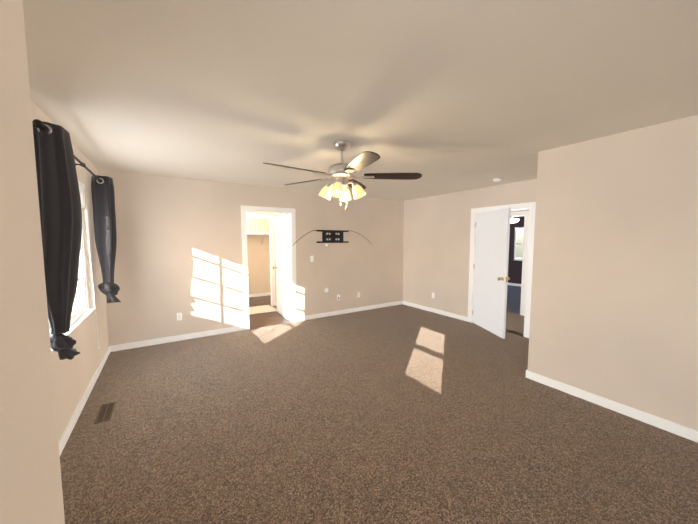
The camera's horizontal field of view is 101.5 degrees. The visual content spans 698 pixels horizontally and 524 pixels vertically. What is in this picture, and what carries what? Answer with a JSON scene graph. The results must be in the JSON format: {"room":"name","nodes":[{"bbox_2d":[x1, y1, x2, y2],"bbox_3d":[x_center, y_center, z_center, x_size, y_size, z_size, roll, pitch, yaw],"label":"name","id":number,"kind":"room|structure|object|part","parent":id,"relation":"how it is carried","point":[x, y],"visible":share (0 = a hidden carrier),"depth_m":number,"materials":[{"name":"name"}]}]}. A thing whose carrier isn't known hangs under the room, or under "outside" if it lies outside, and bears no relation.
{"room":"empty bedroom","nodes":[
{"label":"empty bedroom","id":0,"kind":"room"},
{"bbox_2d":[246,212,278,301],"bbox_3d":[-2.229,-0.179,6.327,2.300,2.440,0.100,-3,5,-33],"label":"wall","id":1,"kind":"structure","parent":0,"point":[258,249],"depth_m":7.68,"materials":[{"name":"paint"}]},
{"bbox_2d":[247,232,268,241],"bbox_3d":[-2.820,-0.605,7.213,2.100,0.322,0.326,-3,5,-33],"label":"closet shelf","id":2,"kind":"object","parent":1,"relation":"attached to","point":[263,234],"visible":0.15,"depth_m":7.40,"materials":[{"name":"white wood"}]},
{"bbox_2d":[247,214,276,305],"bbox_3d":[-2.253,-0.005,6.313,1.536,2.101,0.119,-3,5,-33],"label":"trim","id":3,"kind":"structure","parent":1,"relation":"attached to","point":[272,293],"depth_m":6.53,"materials":[{"name":"white wood"}]},
{"bbox_2d":[249,295,291,328],"bbox_3d":[-2.172,1.104,6.336,2.300,0.120,2.910,-3,5,-33],"label":"floor","id":4,"kind":"structure","parent":0,"point":[265,319],"depth_m":5.71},
{"bbox_2d":[249,305,276,314],"bbox_3d":[-2.101,1.050,6.175,0.950,0.012,0.650,-3,5,-33],"label":"bath rug","id":5,"kind":"object","parent":4,"relation":"on","point":[260,309],"visible":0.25,"depth_m":6.24,"materials":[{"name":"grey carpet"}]},
{"bbox_2d":[279,213,288,285],"bbox_3d":[-1.178,-0.163,6.119,0.120,2.440,1.350,-3,5,-33],"label":"wall","id":6,"kind":"structure","parent":0,"point":[279,213],"depth_m":6.33,"materials":[{"name":"paint"}]},
{"bbox_2d":[0,0,697,523],"bbox_3d":[0.614,0.090,2.780,5.700,2.440,6.220,-3,5,-33],"label":"wall","id":7,"kind":"structure","parent":0,"point":[614,296],"depth_m":2.70,"materials":[{"name":"paint"}]},
{"bbox_2d":[33,119,101,181],"bbox_3d":[-2.443,-0.871,2.567,0.131,0.080,2.300,-3,5,-33],"label":"rod","id":8,"kind":"object","parent":7,"relation":"attached to","point":[39,124],"visible":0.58,"depth_m":1.71,"materials":[{"name":"black metal"}]},
{"bbox_2d":[37,124,51,133],"bbox_3d":[-1.854,-0.808,1.739,0.066,0.065,0.012,-3,5,-33],"label":"grommet","id":9,"kind":"object","parent":8,"relation":"hanging from","point":[50,132],"depth_m":1.74,"materials":[{"name":"silver metal"}]},
{"bbox_2d":[32,121,81,359],"bbox_3d":[-1.925,-0.092,1.906,0.225,1.544,0.300,-3,5,-33],"label":"window curtain","id":10,"kind":"object","parent":8,"relation":"hanging from","point":[60,208],"visible":0.92,"depth_m":1.82,"materials":[{"name":"black fabric"}]},
{"bbox_2d":[91,175,120,302],"bbox_3d":[-2.861,-0.240,3.363,0.212,1.498,0.295,-3,5,-33],"label":"window curtain","id":11,"kind":"object","parent":8,"relation":"hanging from","point":[104,212],"visible":0.98,"depth_m":3.29,"materials":[{"name":"black fabric"}]},
{"bbox_2d":[51,308,94,352],"bbox_3d":[-2.430,0.575,2.506,0.057,0.015,1.680,-3,5,-33],"label":"window sill","id":12,"kind":"structure","parent":7,"relation":"attached to","point":[75,324],"depth_m":2.67,"materials":[{"name":"white wood"}]},
{"bbox_2d":[49,192,99,349],"bbox_3d":[-2.449,0.136,2.460,0.132,1.847,1.684,-3,5,-33],"label":"window","id":13,"kind":"structure","parent":7,"relation":"in","point":[80,310],"depth_m":3.10,"materials":[{"name":"white glass"}]},
{"bbox_3d":[-2.480,-0.098,2.422,0.060,1.374,1.684,-3,5,-33],"label":"frame","id":14,"kind":"part","parent":13,"relation":"part of","materials":[{"name":"white plastic"}]},
{"bbox_2d":[78,181,84,207],"bbox_3d":[-2.438,-0.658,2.406,0.038,0.250,1.660,-3,5,-33],"label":"window blinds","id":15,"kind":"object","parent":13,"relation":"attached to","point":[81,187],"visible":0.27,"depth_m":3.01,"materials":[{"name":"white plastic"}]},
{"bbox_3d":[-2.842,0.105,3.155,0.037,1.805,0.039,-3,5,-33],"label":"cord","id":16,"kind":"part","parent":13,"relation":"part of","materials":[{"name":"white plastic"}]},
{"bbox_2d":[58,346,110,455],"bbox_3d":[-2.111,1.323,2.106,0.018,0.085,4.278,-3,5,-33],"label":"baseboard","id":17,"kind":"structure","parent":7,"relation":"attached to","point":[65,436],"depth_m":2.53,"materials":[{"name":"white wood"}]},
{"bbox_2d":[111,325,243,351],"bbox_3d":[-2.516,1.150,4.374,1.744,0.085,0.018,-3,5,-33],"label":"baseboard","id":18,"kind":"structure","parent":7,"relation":"attached to","point":[131,345],"depth_m":4.29,"materials":[{"name":"white wood"}]},
{"bbox_2d":[177,313,181,320],"bbox_3d":[-2.565,0.826,4.317,0.070,0.115,0.008,-3,5,-33],"label":"electrical outlet","id":19,"kind":"object","parent":7,"relation":"attached to","point":[179,316],"visible":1,"depth_m":4.31,"materials":[{"name":"white plastic"}]},
{"bbox_2d":[241,205,296,329],"bbox_3d":[-1.421,0.088,5.091,0.956,2.101,0.178,-3,5,-33],"label":"door frame","id":20,"kind":"structure","parent":7,"relation":"attached to","point":[290,212],"depth_m":5.09,"materials":[{"name":"white wood"}]},
{"bbox_2d":[273,214,288,319],"bbox_3d":[-1.347,0.080,5.708,0.187,1.993,0.774,-2,5,-29],"label":"door","id":21,"kind":"structure","parent":7,"relation":"in","point":[281,248],"depth_m":5.61,"materials":[{"name":"white wood"}]},
{"bbox_2d":[293,230,365,244],"bbox_3d":[-0.291,-0.482,5.622,1.786,0.297,0.124,-3,5,-33],"label":"mount","id":22,"kind":"object","parent":7,"relation":"attached to","point":[332,236],"visible":1,"depth_m":5.62,"materials":[{"name":"black metal"}]},
{"bbox_3d":[-0.303,-0.503,5.640,0.720,0.252,0.078,-3,5,-33],"label":"plate","id":23,"kind":"part","parent":22,"relation":"part of","materials":[{"name":"black metal"}]},
{"bbox_2d":[297,301,402,320],"bbox_3d":[0.155,1.019,6.093,2.694,0.085,0.018,-3,5,-33],"label":"baseboard","id":24,"kind":"structure","parent":7,"relation":"attached to","point":[307,317],"depth_m":5.95,"materials":[{"name":"white wood"}]},
{"bbox_2d":[402,301,467,320],"bbox_3d":[1.760,1.021,6.073,0.018,0.085,1.716,-3,5,-33],"label":"baseboard","id":25,"kind":"structure","parent":7,"relation":"attached to","point":[433,310],"depth_m":5.94,"materials":[{"name":"white wood"}]},
{"bbox_2d":[472,208,510,338],"bbox_3d":[2.340,0.152,4.762,0.183,1.993,0.912,0,4,-6],"label":"bedroom door","id":26,"kind":"structure","parent":7,"relation":"in","point":[491,256],"depth_m":4.66,"materials":[{"name":"white wood"}]},
{"bbox_3d":[2.381,0.261,4.366,0.183,0.080,0.101,0,4,-6],"label":"knob","id":27,"kind":"part","parent":26,"relation":"part of","materials":[{"name":"gold metal"}]},
{"bbox_2d":[467,202,535,337],"bbox_3d":[2.583,0.105,4.861,0.175,2.101,1.086,-3,5,-33],"label":"door frame","id":28,"kind":"structure","parent":7,"relation":"attached to","point":[531,206],"depth_m":4.47,"materials":[{"name":"white wood"}]},
{"bbox_2d":[525,369,697,442],"bbox_3d":[2.636,1.320,2.141,0.022,0.085,2.468,-3,5,-33],"label":"baseboard","id":29,"kind":"structure","parent":7,"relation":"attached to","point":[670,426],"depth_m":2.51,"materials":[{"name":"white wood"}]},
{"bbox_2d":[22,0,697,200],"bbox_3d":[0.614,-1.186,2.683,5.700,0.120,6.220,-3,5,-33],"label":"ceiling","id":30,"kind":"structure","parent":0,"point":[446,96],"depth_m":1.67,"materials":[{"name":"paint"}]},
{"bbox_2d":[263,140,421,210],"bbox_3d":[-0.104,-0.809,2.695,1.431,0.634,1.468,-3,5,-33],"label":"ceiling fan","id":31,"kind":"object","parent":30,"relation":"hanging from","point":[341,173],"visible":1,"depth_m":2.67,"materials":[{"name":"silver metal"}]},
{"bbox_2d":[493,178,502,181],"bbox_3d":[2.230,-1.226,4.275,0.136,0.041,0.136,-3,5,-33],"label":"smoke detector","id":32,"kind":"object","parent":30,"relation":"attached to","point":[497,179],"visible":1,"depth_m":4.23,"materials":[{"name":"white plastic"}]},
{"bbox_2d":[60,304,697,523],"bbox_3d":[0.652,1.371,2.819,5.700,0.120,6.080,-3,5,-33],"label":"floor carpet","id":33,"kind":"object","parent":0,"point":[400,414],"visible":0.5,"depth_m":2.19,"materials":[{"name":"brown carpet"}]},
{"bbox_2d":[94,402,115,423],"bbox_3d":[-2.155,1.330,2.526,0.110,0.006,0.320,-3,5,-33],"label":"floor air vent","id":34,"kind":"object","parent":33,"relation":"on","point":[105,412],"visible":1,"depth_m":2.51,"materials":[{"name":"brown metal"}]},
{"bbox_2d":[472,285,523,335],"bbox_3d":[4.346,1.064,6.857,5.180,0.120,5.800,-3,5,-33],"label":"floor","id":35,"kind":"structure","parent":0,"point":[513,298],"depth_m":6.03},
{"bbox_2d":[508,216,524,283],"bbox_3d":[6.317,-0.336,8.385,0.100,2.440,5.200,-3,5,-33],"label":"wall","id":36,"kind":"structure","parent":0,"point":[514,271],"depth_m":9.54,"materials":[{"name":"black paint"}]},
{"bbox_2d":[507,211,528,315],"bbox_3d":[4.855,-0.065,7.101,3.769,2.101,5.600,-3,5,-33],"label":"trim","id":37,"kind":"structure","parent":36,"relation":"attached to","point":[522,285],"depth_m":5.72,"materials":[{"name":"white wood"}]},
{"bbox_2d":[514,227,523,260],"bbox_3d":[5.723,-0.584,9.276,0.075,1.100,0.670,-3,5,-33],"label":"window","id":38,"kind":"structure","parent":36,"relation":"in","point":[516,232],"depth_m":9.51,"materials":[{"name":"white plastic"}]},
{"bbox_3d":[4.346,-1.479,6.664,5.180,0.100,5.800,-3,5,-33],"label":"ceiling","id":39,"kind":"structure","parent":0,"visible":0},
{"bbox_2d":[510,217,519,222],"bbox_3d":[4.180,-1.230,7.292,0.320,0.490,0.320,-3,5,-33],"label":"light","id":40,"kind":"object","parent":39,"relation":"hanging from","point":[514,220],"visible":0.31,"depth_m":7.18,"materials":[{"name":"white glass"}]},
{"label":"outside","id":41,"kind":"structure","parent":0,"visible":0},
{"bbox_2d":[48,257,522,329],"bbox_3d":[-0.540,4.641,-0.092,160.000,0.200,160.000,-3,5,-33],"label":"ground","id":42,"kind":"structure","parent":41,"point":[76,295],"depth_m":21.85,"materials":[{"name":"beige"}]}
]}

